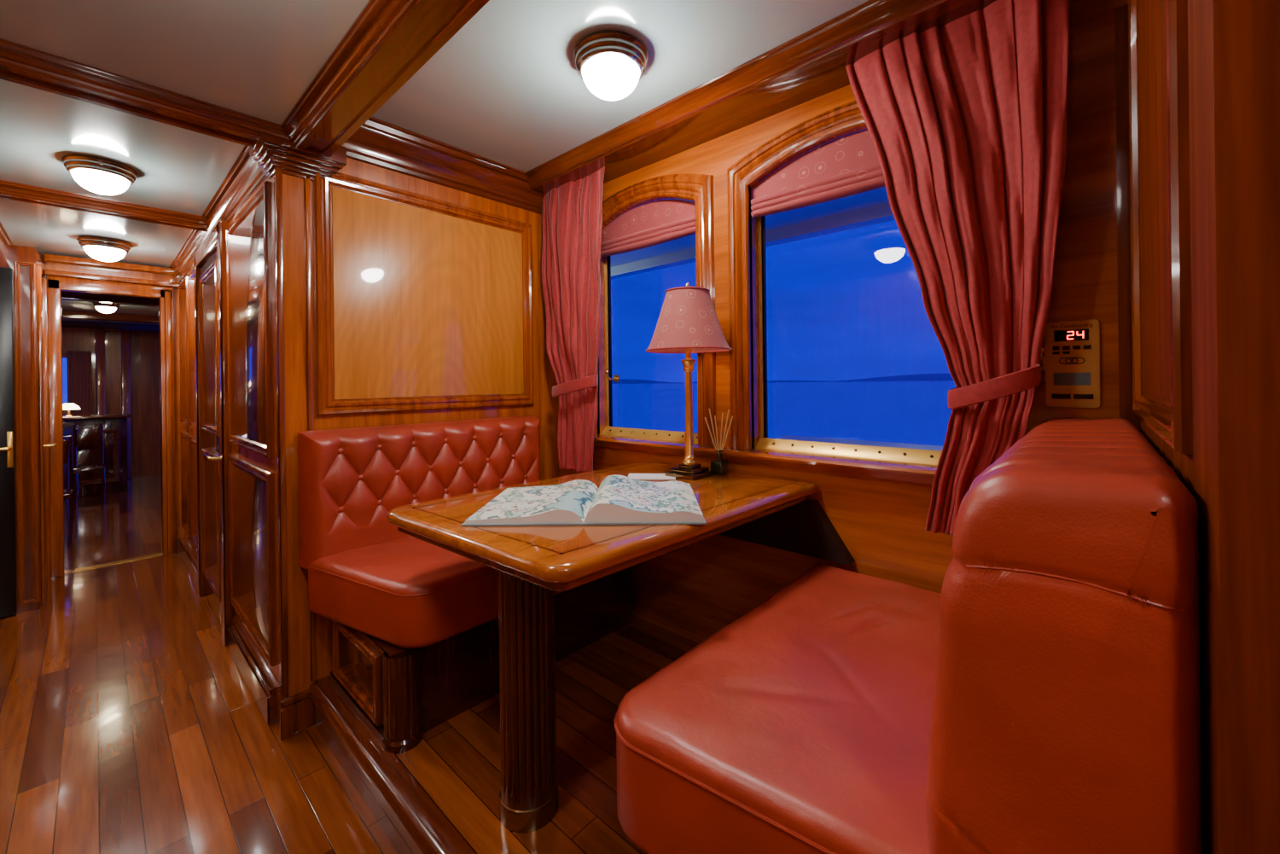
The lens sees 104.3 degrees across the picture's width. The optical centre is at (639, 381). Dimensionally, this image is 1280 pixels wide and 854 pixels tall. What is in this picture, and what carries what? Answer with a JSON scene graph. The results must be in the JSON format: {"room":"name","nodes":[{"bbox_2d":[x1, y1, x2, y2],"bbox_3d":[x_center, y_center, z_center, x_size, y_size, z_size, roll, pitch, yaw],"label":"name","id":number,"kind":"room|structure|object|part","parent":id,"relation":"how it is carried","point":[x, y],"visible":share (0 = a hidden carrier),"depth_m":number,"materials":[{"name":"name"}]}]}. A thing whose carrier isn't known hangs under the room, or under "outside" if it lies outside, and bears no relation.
{"room":"yacht interior","nodes":[
{"label":"yacht interior","id":0,"kind":"room"},
{"bbox_2d":[38,253,182,552],"bbox_3d":[-3.956,0.248,4.282,0.120,2.400,2.200,-1,0,42],"label":"wall","id":1,"kind":"structure","parent":0,"point":[176,291],"depth_m":4.22,"materials":[{"name":"brown wood"}]},
{"bbox_2d":[0,267,17,617],"bbox_3d":[-3.896,0.368,3.015,0.109,2.140,0.125,-1,0,42],"label":"door","id":2,"kind":"structure","parent":1,"relation":"in","point":[8,543],"depth_m":3.05,"materials":[{"name":"black wood"}]},
{"bbox_3d":[-3.873,0.417,3.013,0.073,0.220,0.093,-1,0,42],"label":"handle","id":3,"kind":"part","parent":2,"relation":"part of","materials":[{"name":"gold metal"}]},
{"bbox_2d":[0,243,50,614],"bbox_3d":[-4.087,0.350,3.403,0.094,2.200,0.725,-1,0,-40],"label":"trim","id":4,"kind":"structure","parent":1,"relation":"attached to","point":[17,264],"depth_m":3.15,"materials":[{"name":"brown wood"}]},
{"bbox_2d":[41,279,56,591],"bbox_3d":[-4.098,0.365,3.456,0.440,2.130,0.064,-1,0,42],"label":"door","id":5,"kind":"structure","parent":1,"relation":"in","point":[45,445],"depth_m":3.47,"materials":[{"name":"brown wood"}]},
{"bbox_3d":[-3.995,0.439,3.367,0.110,0.180,0.057,-1,0,42],"label":"handle","id":6,"kind":"part","parent":5,"relation":"part of","materials":[{"name":"gold metal"}]},
{"bbox_2d":[43,253,180,578],"bbox_3d":[-4.120,0.255,3.931,0.130,2.390,0.740,-1,0,42],"label":"trim","id":7,"kind":"structure","parent":1,"relation":"attached to","point":[57,282],"depth_m":3.88,"materials":[{"name":"brown wood"}]},
{"bbox_2d":[61,327,160,477],"bbox_3d":[-6.449,0.279,5.539,5.400,2.400,3.700,-1,0,42],"label":"wall","id":8,"kind":"structure","parent":0,"point":[145,407],"depth_m":7.81,"materials":[{"name":"brown wood"}]},
{"bbox_2d":[62,354,67,404],"bbox_3d":[-8.471,0.004,7.147,0.030,0.800,0.480,-1,0,42],"label":"window","id":9,"kind":"structure","parent":8,"relation":"in","point":[64,357],"depth_m":7.24,"materials":[{"name":"blue glass"}]},
{"bbox_2d":[66,350,92,415],"bbox_3d":[-8.212,0.050,7.291,0.039,1.000,0.240,-1,0,42],"label":"curtain","id":10,"kind":"object","parent":8,"relation":"hanging from","point":[78,363],"visible":0.88,"depth_m":7.29,"materials":[{"name":"red fabric"}]},
{"bbox_2d":[61,290,158,332],"bbox_3d":[-6.488,-0.831,5.630,4.360,0.100,3.600,-1,0,42],"label":"trim","id":11,"kind":"structure","parent":8,"relation":"attached to","point":[66,314],"depth_m":6.29,"materials":[{"name":"brown wood"}]},
{"bbox_2d":[94,329,131,479],"bbox_3d":[-7.994,0.348,7.555,0.200,2.300,0.360,-1,0,42],"label":"trim","id":12,"kind":"structure","parent":8,"relation":"attached to","point":[100,334],"depth_m":7.56,"materials":[{"name":"brown wood"}]},
{"bbox_2d":[0,0,369,325],"bbox_3d":[-3.547,-0.962,2.950,13.200,0.090,3.600,-1,0,42],"label":"ceiling","id":13,"kind":"structure","parent":0,"point":[255,58],"depth_m":1.70,"materials":[{"name":"paint"}]},
{"bbox_2d":[61,154,138,195],"bbox_3d":[-2.416,-0.907,2.231,0.233,0.126,0.233,-1,0,42],"label":"ceiling light","id":14,"kind":"object","parent":13,"relation":"attached to","point":[97,175],"visible":1,"depth_m":2.18,"materials":[{"name":"glass"}]},
{"bbox_2d":[76,235,132,261],"bbox_3d":[-3.630,-0.887,3.378,0.255,0.138,0.255,-1,0,42],"label":"ceiling light","id":15,"kind":"object","parent":13,"relation":"attached to","point":[105,249],"visible":1,"depth_m":3.32,"materials":[{"name":"glass"}]},
{"bbox_2d":[92,302,119,313],"bbox_3d":[-6.005,-0.829,5.596,0.214,0.116,0.214,-1,0,42],"label":"ceiling light","id":16,"kind":"object","parent":13,"relation":"attached to","point":[101,307],"visible":0.98,"depth_m":5.54,"materials":[{"name":"glass"}]},
{"bbox_2d":[0,38,293,150],"bbox_3d":[-1.811,-0.963,1.611,0.250,0.070,1.160,-1,0,42],"label":"trim","id":17,"kind":"structure","parent":13,"relation":"attached to","point":[20,64],"depth_m":1.64,"materials":[{"name":"brown wood"}]},
{"bbox_2d":[0,474,397,853],"bbox_3d":[-3.518,1.468,2.950,13.200,0.050,3.600,-1,0,42],"label":"floor","id":18,"kind":"structure","parent":0,"point":[129,724],"depth_m":2.02,"materials":[{"name":"brown wood"}]},
{"bbox_2d":[63,436,74,546],"bbox_3d":[-5.282,0.987,4.461,0.435,0.957,0.266,-1,0,42],"label":"chair","id":19,"kind":"object","parent":18,"relation":"on","point":[68,494],"visible":0.4,"depth_m":4.63,"materials":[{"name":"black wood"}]},
{"bbox_3d":[-5.422,0.764,4.582,0.070,0.507,0.250,-1,0,42],"label":"backrest","id":20,"kind":"part","parent":19,"relation":"part of","materials":[{"name":"red wood"}]},
{"bbox_3d":[-5.271,1.020,4.447,0.400,0.050,0.260,-1,0,42],"label":"seat","id":21,"kind":"part","parent":19,"relation":"part of","materials":[{"name":"brown leather"}]},
{"bbox_3d":[-5.058,1.247,4.408,0.043,0.431,0.037,-1,0,-25],"label":"leg","id":22,"kind":"part","parent":19,"relation":"part of","materials":[{"name":"red wood"}]},
{"bbox_3d":[-5.326,1.250,4.652,0.037,0.431,0.043,-1,0,20],"label":"leg","id":23,"kind":"part","parent":19,"relation":"part of","materials":[{"name":"red wood"}]},
{"bbox_2d":[71,424,105,510],"bbox_3d":[-6.612,1.003,5.970,0.435,0.957,0.266,-1,0,42],"label":"chair","id":24,"kind":"object","parent":18,"relation":"on","point":[87,436],"visible":0.99,"depth_m":6.01,"materials":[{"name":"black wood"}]},
{"bbox_3d":[-6.537,1.265,5.755,0.043,0.431,0.037,-1,0,-25],"label":"leg","id":25,"kind":"part","parent":24,"relation":"part of","materials":[{"name":"red wood"}]},
{"bbox_3d":[-6.601,1.036,5.956,0.400,0.050,0.260,-1,0,42],"label":"seat","id":26,"kind":"part","parent":24,"relation":"part of","materials":[{"name":"red wood"}]},
{"bbox_3d":[-6.752,0.780,6.091,0.070,0.507,0.250,-1,0,42],"label":"backrest","id":27,"kind":"part","parent":24,"relation":"part of","materials":[{"name":"brown leather"}]},
{"bbox_3d":[-6.389,1.263,5.919,0.040,0.432,0.046,-1,0,42],"label":"leg","id":28,"kind":"part","parent":24,"relation":"part of","materials":[{"name":"red wood"}]},
{"bbox_2d":[63,413,131,496],"bbox_3d":[-7.367,0.970,6.735,0.700,1.040,0.660,-1,0,42],"label":"bar counter","id":29,"kind":"object","parent":18,"relation":"on","point":[114,425],"depth_m":6.60,"materials":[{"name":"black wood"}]},
{"bbox_2d":[62,403,80,416],"bbox_3d":[-7.389,0.365,6.437,0.200,0.169,0.200,-1,0,42],"label":"table lamp","id":30,"kind":"object","parent":29,"relation":"on","point":[65,406],"visible":0.86,"depth_m":6.41,"materials":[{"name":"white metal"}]},
{"bbox_3d":[-7.390,0.320,6.437,0.200,0.080,0.200,-1,0,42],"label":"lamp shade","id":31,"kind":"part","parent":30,"relation":"part of","materials":[{"name":"beige"}]},
{"bbox_3d":[-7.146,0.987,6.533,0.018,0.700,0.420,-1,0,42],"label":"moulding","id":32,"kind":"part","parent":29,"relation":"part of","materials":[{"name":"brown wood"}]},
{"bbox_2d":[64,552,162,574],"bbox_3d":[-4.183,1.449,4.002,0.080,0.004,0.660,-1,0,42],"label":"trim","id":33,"kind":"structure","parent":18,"relation":"on","point":[158,554],"depth_m":3.96,"materials":[{"name":"brown wood"}]},
{"bbox_2d":[179,175,278,725],"bbox_3d":[-2.702,0.233,3.194,3.300,2.400,0.120,-1,0,42],"label":"wall","id":34,"kind":"structure","parent":0,"point":[249,233],"depth_m":2.35,"materials":[{"name":"brown wood"}]},
{"bbox_2d":[0,180,208,232],"bbox_3d":[-2.955,-0.947,2.634,0.220,0.075,1.130,-1,0,42],"label":"trim","id":35,"kind":"structure","parent":34,"relation":"attached to","point":[8,190],"depth_m":2.63,"materials":[{"name":"brown wood"}]},
{"bbox_3d":[-3.636,-0.231,3.972,0.480,1.150,0.020,-1,0,42],"label":"moulding","id":36,"kind":"part","parent":34,"relation":"part of","materials":[{"name":"brown wood"}]},
{"bbox_3d":[-3.623,0.804,3.972,0.480,0.800,0.020,-1,0,42],"label":"moulding","id":37,"kind":"part","parent":34,"relation":"part of","materials":[{"name":"brown wood"}]},
{"bbox_3d":[-3.222,-0.236,3.595,0.500,1.150,0.020,-1,0,42],"label":"moulding","id":38,"kind":"part","parent":34,"relation":"part of","materials":[{"name":"brown wood"}]},
{"bbox_3d":[-3.209,0.799,3.595,0.500,0.800,0.020,-1,0,42],"label":"moulding","id":39,"kind":"part","parent":34,"relation":"part of","materials":[{"name":"brown wood"}]},
{"bbox_2d":[198,250,221,625],"bbox_3d":[-2.631,0.327,3.033,0.840,2.170,0.084,-1,0,42],"label":"door","id":40,"kind":"structure","parent":34,"relation":"in","point":[208,278],"depth_m":3.08,"materials":[{"name":"red wood"}]},
{"bbox_3d":[-2.631,-0.188,3.039,0.660,1.000,0.018,-1,0,42],"label":"moulding","id":41,"kind":"part","parent":40,"relation":"part of","materials":[{"name":"brown wood"}]},
{"bbox_3d":[-2.619,0.842,3.039,0.660,0.820,0.018,-1,0,42],"label":"moulding","id":42,"kind":"part","parent":40,"relation":"part of","materials":[{"name":"brown wood"}]},
{"bbox_3d":[-2.394,0.429,2.802,0.120,0.200,0.060,-1,0,42],"label":"handle","id":43,"kind":"part","parent":40,"relation":"part of","materials":[{"name":"gold metal"}]},
{"bbox_2d":[193,220,233,646],"bbox_3d":[-2.612,0.282,3.039,1.040,2.300,0.048,-1,0,42],"label":"trim","id":44,"kind":"structure","parent":34,"relation":"attached to","point":[216,241],"depth_m":2.71,"materials":[{"name":"brown wood"}]},
{"bbox_2d":[168,145,273,283],"bbox_3d":[-2.711,-0.916,3.087,3.350,0.122,0.071,-1,0,42],"label":"trim","id":45,"kind":"structure","parent":34,"relation":"attached to","point":[244,177],"depth_m":2.53,"materials":[{"name":"brown wood"}]},
{"bbox_2d":[178,537,276,726],"bbox_3d":[-2.711,1.358,3.147,3.230,0.150,0.040,-1,0,42],"label":"baseboard","id":46,"kind":"structure","parent":34,"relation":"attached to","point":[261,698],"depth_m":2.33,"materials":[{"name":"brown wood"}]},
{"bbox_3d":[-1.869,-0.252,2.362,0.900,1.150,0.020,-1,0,42],"label":"moulding","id":47,"kind":"part","parent":34,"relation":"part of","materials":[{"name":"brown wood"}]},
{"bbox_3d":[-1.856,0.783,2.362,0.900,0.800,0.020,-1,0,42],"label":"moulding","id":48,"kind":"part","parent":34,"relation":"part of","materials":[{"name":"brown wood"}]},
{"bbox_2d":[271,156,559,727],"bbox_3d":[-0.962,0.107,2.563,0.123,2.610,1.508,-1,0,42],"label":"wall","id":49,"kind":"structure","parent":0,"point":[398,299],"depth_m":2.27,"materials":[{"name":"brown wood"}]},
{"bbox_2d":[279,689,314,740],"bbox_3d":[-1.388,1.342,2.013,0.032,0.150,0.115,-1,0,42],"label":"baseboard","id":50,"kind":"structure","parent":49,"relation":"attached to","point":[296,712],"depth_m":2.00,"materials":[{"name":"brown wood"}]},
{"bbox_2d":[249,132,346,180],"bbox_3d":[-1.413,-0.910,2.062,0.190,0.145,0.300,-1,0,42],"label":"trim","id":51,"kind":"structure","parent":49,"relation":"attached to","point":[262,151],"depth_m":2.00,"materials":[{"name":"brown wood"}]},
{"bbox_2d":[308,675,476,853],"bbox_3d":[-0.340,1.317,1.168,2.700,0.175,0.081,-1,0,42],"label":"trim","id":52,"kind":"structure","parent":49,"relation":"attached to","point":[413,823],"depth_m":1.58,"materials":[{"name":"brown wood"}]},
{"bbox_3d":[-0.984,-0.383,2.471,0.023,1.040,1.085,-1,0,42],"label":"panel moulding","id":53,"kind":"part","parent":49,"relation":"part of","materials":[{"name":"brown wood"}]},
{"bbox_3d":[-0.994,-0.383,2.480,0.018,0.910,0.955,-1,0,42],"label":"inset panel","id":54,"kind":"part","parent":49,"relation":"part of","materials":[{"name":"brown wood"}]},
{"bbox_2d":[339,116,544,214],"bbox_3d":[-0.907,-1.071,2.505,0.104,0.175,1.300,-1,0,42],"label":"trim","id":55,"kind":"structure","parent":49,"relation":"attached to","point":[377,142],"depth_m":2.42,"materials":[{"name":"brown wood"}]},
{"bbox_2d":[541,166,605,472],"bbox_3d":[-0.370,-0.311,2.703,0.541,1.591,0.102,-1,0,42],"label":"curtain","id":56,"kind":"object","parent":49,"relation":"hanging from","point":[572,214],"visible":0.99,"depth_m":2.68,"materials":[{"name":"red fabric"}]},
{"bbox_2d":[610,186,895,279],"bbox_3d":[-0.093,-0.999,3.624,13.000,0.120,1.150,-1,0,42],"label":"trim","id":57,"kind":"structure","parent":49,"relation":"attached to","point":[873,206],"depth_m":3.20,"materials":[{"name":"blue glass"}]},
{"bbox_2d":[395,615,699,853],"bbox_3d":[0.084,1.259,1.649,2.720,0.060,1.310,-1,0,42],"label":"floor","id":58,"kind":"structure","parent":0,"point":[456,762],"depth_m":1.65,"materials":[{"name":"brown wood"}]},
{"bbox_2d":[297,415,631,754],"bbox_3d":[-0.683,0.716,2.265,0.698,1.045,1.308,-1,0,42],"label":"bench","id":59,"kind":"object","parent":58,"relation":"on","point":[415,622],"visible":0.62,"depth_m":1.97,"materials":[{"name":"red leather"}]},
{"bbox_3d":[-1.078,1.073,1.876,0.460,0.240,0.015,-1,0,42],"label":"moulding","id":60,"kind":"part","parent":59,"relation":"part of","materials":[{"name":"brown wood"}]},
{"bbox_3d":[-0.952,0.469,2.397,0.126,0.545,1.145,-1,0,42],"label":"backrest","id":61,"kind":"part","parent":59,"relation":"part of","materials":[{"name":"red leather"}]},
{"bbox_2d":[308,536,562,648],"bbox_3d":[-0.663,0.795,2.254,0.650,0.247,1.293,-1,0,42],"label":"seat cushion","id":62,"kind":"object","parent":59,"relation":"on","point":[401,592],"depth_m":1.82,"materials":[{"name":"red leather"}]},
{"bbox_2d":[386,460,855,833],"bbox_3d":[-0.052,0.815,1.759,1.140,0.831,1.280,-1,0,42],"label":"dining table","id":63,"kind":"object","parent":58,"relation":"on","point":[532,562],"visible":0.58,"depth_m":1.38,"materials":[{"name":"brown wood"}]},
{"bbox_2d":[460,475,706,526],"bbox_3d":[-0.156,0.372,1.614,0.686,0.058,0.446,-1,0,1],"label":"open book","id":64,"kind":"object","parent":63,"relation":"on","point":[619,499],"visible":1,"depth_m":1.48,"materials":[{"name":"white paper"}]},
{"bbox_2d":[628,473,675,479],"bbox_3d":[0.049,0.397,2.090,0.200,0.002,0.120,-1,0,4],"label":"card","id":65,"kind":"object","parent":63,"relation":"on","point":[636,476],"visible":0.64,"depth_m":2.08,"materials":[{"name":"white paper"}]},
{"bbox_2d":[645,283,731,480],"bbox_3d":[0.205,-0.009,2.099,0.362,0.811,0.362,-1,0,42],"label":"table lamp","id":66,"kind":"object","parent":63,"relation":"on","point":[688,322],"visible":1,"depth_m":2.01,"materials":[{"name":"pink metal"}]},
{"bbox_3d":[0.200,-0.382,2.099,0.186,0.007,0.186,-1,0,42],"label":"shade trim","id":67,"kind":"part","parent":66,"relation":"part of","materials":[{"name":"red fabric"}]},
{"bbox_3d":[0.203,-0.134,2.099,0.362,0.007,0.362,-1,0,42],"label":"shade trim","id":68,"kind":"part","parent":66,"relation":"part of","materials":[{"name":"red fabric"}]},
{"bbox_3d":[0.202,-0.258,2.099,0.352,0.250,0.352,-1,0,42],"label":"lamp shade","id":69,"kind":"part","parent":66,"relation":"part of","materials":[{"name":"fabric"}]},
{"bbox_2d":[704,408,733,475],"bbox_3d":[0.339,0.255,2.129,0.123,0.280,0.120,-1,0,42],"label":"reed diffuser","id":70,"kind":"object","parent":63,"relation":"on","point":[720,467],"visible":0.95,"depth_m":2.12,"materials":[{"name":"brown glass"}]},
{"bbox_3d":[0.357,0.568,2.210,1.140,0.205,0.059,-1,0,42],"label":"wall panel","id":71,"kind":"part","parent":63,"relation":"part of","materials":[{"name":"brown wood"}]},
{"bbox_2d":[613,418,1202,853],"bbox_3d":[0.612,0.663,1.189,0.881,1.119,1.148,-1,0,42],"label":"bench","id":72,"kind":"object","parent":58,"relation":"on","point":[1047,701],"visible":1,"depth_m":0.68,"materials":[{"name":"red leather"}]},
{"bbox_2d":[616,564,940,853],"bbox_3d":[0.584,0.803,1.217,0.790,0.260,1.138,-1,0,42],"label":"seat cushion","id":73,"kind":"object","parent":72,"relation":"on","point":[801,724],"depth_m":0.99,"materials":[{"name":"red leather"}]},
{"bbox_3d":[0.858,0.515,1.013,0.278,0.829,1.065,-1,0,42],"label":"backrest","id":74,"kind":"part","parent":72,"relation":"part of","materials":[{"name":"red leather"}]},
{"bbox_2d":[371,0,868,172],"bbox_3d":[0.103,-1.186,1.651,2.850,0.050,1.400,-1,0,42],"label":"ceiling","id":75,"kind":"structure","parent":0,"point":[508,89],"depth_m":1.81,"materials":[{"name":"paint"}]},
{"bbox_2d":[573,29,648,100],"bbox_3d":[-0.103,-1.087,1.766,0.265,0.144,0.265,-1,0,42],"label":"ceiling light","id":76,"kind":"object","parent":75,"relation":"attached to","point":[611,63],"visible":1,"depth_m":1.69,"materials":[{"name":"glass"}]},
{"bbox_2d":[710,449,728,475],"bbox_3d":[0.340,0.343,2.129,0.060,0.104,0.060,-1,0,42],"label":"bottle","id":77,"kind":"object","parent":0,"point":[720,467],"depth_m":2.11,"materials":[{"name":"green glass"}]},
{"bbox_2d":[559,0,1128,644],"bbox_3d":[0.480,0.019,2.160,2.800,2.410,0.200,-1,0,42],"label":"wall","id":78,"kind":"structure","parent":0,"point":[693,591],"depth_m":1.86,"materials":[{"name":"brown wood"}]},
{"bbox_2d":[600,199,695,257],"bbox_3d":[0.018,-0.807,2.570,0.693,0.230,0.024,-1,0,42],"label":"blind","id":79,"kind":"object","parent":78,"relation":"attached to","point":[654,223],"visible":0.91,"depth_m":2.55,"materials":[{"name":"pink fabric"}]},
{"bbox_2d":[594,173,716,446],"bbox_3d":[0.032,-0.361,2.580,0.892,1.321,0.136,-1,0,42],"label":"window","id":80,"kind":"structure","parent":78,"relation":"attached to","point":[698,189],"depth_m":2.32,"materials":[{"name":"brown wood"}]},
{"bbox_3d":[0.075,-0.323,2.626,0.700,1.245,0.012,-1,0,42],"label":"frame","id":81,"kind":"part","parent":80,"relation":"part of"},
{"bbox_2d":[605,369,619,382],"bbox_3d":[-0.153,-0.030,2.653,0.044,0.068,0.083,-1,0,42],"label":"window latch","id":82,"kind":"object","parent":80,"relation":"attached to","point":[616,378],"visible":1,"depth_m":2.67,"materials":[{"name":"gold metal"}]},
{"bbox_2d":[525,0,996,194],"bbox_3d":[0.317,-1.137,2.071,2.500,0.075,0.292,-1,0,42],"label":"trim","id":83,"kind":"structure","parent":78,"relation":"attached to","point":[811,65],"depth_m":1.91,"materials":[{"name":"brown wood"}]},
{"bbox_2d":[750,129,885,218],"bbox_3d":[0.777,-0.817,1.877,0.798,0.230,0.024,-1,0,42],"label":"blind","id":84,"kind":"object","parent":78,"relation":"attached to","point":[847,165],"visible":0.66,"depth_m":1.94,"materials":[{"name":"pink fabric"}]},
{"bbox_2d":[727,99,942,465],"bbox_3d":[0.792,-0.370,1.888,0.997,1.321,0.136,-1,0,42],"label":"window","id":85,"kind":"structure","parent":78,"relation":"attached to","point":[840,120],"depth_m":2.13,"materials":[{"name":"brown wood"}]},
{"bbox_3d":[0.834,-0.333,1.934,0.805,1.245,0.012,-1,0,42],"label":"frame","id":86,"kind":"part","parent":85,"relation":"part of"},
{"bbox_3d":[0.765,-0.372,1.858,0.997,1.316,0.056,-1,0,42],"label":"arch moulding","id":87,"kind":"part","parent":85,"relation":"part of","materials":[{"name":"brown wood"}]},
{"bbox_2d":[1039,347,1045,371],"bbox_3d":[1.168,-0.066,1.449,0.044,0.068,0.083,-1,0,42],"label":"curtain hook","id":88,"kind":"object","parent":78,"relation":"attached to","point":[1042,357],"visible":0.39,"depth_m":1.43,"materials":[{"name":"gold metal"}]},
{"bbox_2d":[1044,319,1100,408],"bbox_3d":[1.241,-0.050,1.430,0.120,0.250,0.016,-1,0,42],"label":"control panel","id":89,"kind":"object","parent":78,"relation":"attached to","point":[1072,348],"visible":1,"depth_m":1.42,"materials":[{"name":"gold metal"}]},
{"bbox_2d":[1128,0,1279,853],"bbox_3d":[1.684,0.079,0.307,1.926,2.600,1.180,-1,0,42],"label":"wall","id":90,"kind":"structure","parent":0,"point":[1204,75],"depth_m":0.51,"materials":[{"name":"brown wood"}]},
{"bbox_2d":[280,0,489,158],"bbox_3d":[-0.367,-1.058,1.171,2.700,0.235,0.275,-1,0,42],"label":"ceiling beam","id":91,"kind":"structure","parent":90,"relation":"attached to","point":[388,42],"depth_m":1.49,"materials":[{"name":"brown wood"}]},
{"bbox_2d":[845,0,1070,537],"bbox_3d":[0.931,-0.337,1.524,0.601,1.611,0.102,-1,0,42],"label":"curtain","id":92,"kind":"object","parent":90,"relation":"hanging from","point":[965,119],"visible":0.91,"depth_m":1.47,"materials":[{"name":"red fabric"}]},
{"bbox_2d":[1114,4,1140,431],"bbox_3d":[1.326,0.084,1.347,0.040,2.200,0.024,-1,0,42],"label":"trim","id":93,"kind":"structure","parent":90,"relation":"attached to","point":[1121,52],"depth_m":1.34,"materials":[{"name":"brown wood"}]},
{"bbox_3d":[0.983,-0.567,0.945,0.014,1.190,0.770,-1,0,42],"label":"inset panel","id":94,"kind":"part","parent":90,"relation":"part of","materials":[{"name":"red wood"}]},
{"bbox_3d":[0.974,-0.562,0.953,0.018,1.300,0.870,-1,0,42],"label":"panel moulding","id":95,"kind":"part","parent":90,"relation":"part of","materials":[{"name":"brown wood"}]},
{"bbox_3d":[-1.756,0.221,0.891,7.800,2.400,0.150,-1,0,42],"label":"wall","id":96,"kind":"structure","parent":0,"visible":0},
{"bbox_2d":[0,221,13,244],"bbox_3d":[-1.672,-0.917,0.962,7.750,0.145,0.086,-1,0,42],"label":"trim","id":97,"kind":"structure","parent":96,"relation":"attached to","point":[4,238],"depth_m":3.19,"materials":[{"name":"brown wood"}]},
{"label":"outside","id":98,"kind":"structure","parent":0,"visible":0},
{"bbox_2d":[611,380,956,446],"bbox_3d":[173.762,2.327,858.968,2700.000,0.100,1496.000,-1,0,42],"label":"sea","id":99,"kind":"structure","parent":98,"point":[905,412],"depth_m":73.35,"materials":[{"name":"blue liquid"}]},
{"bbox_2d":[611,372,953,383],"bbox_3d":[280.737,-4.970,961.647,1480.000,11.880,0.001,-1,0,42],"label":"hill","id":100,"kind":"structure","parent":99,"relation":"on","point":[923,377],"depth_m":842.84,"materials":[{"name":"blue"}]},
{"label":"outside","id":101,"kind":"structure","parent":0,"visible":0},
{"bbox_2d":[777,435,942,450],"bbox_3d":[2.876,0.840,1.252,5.450,1.050,0.250,-1,0,42],"label":"trim","id":102,"kind":"structure","parent":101,"point":[785,437],"depth_m":2.77,"materials":[{"name":"metal"}]}
]}

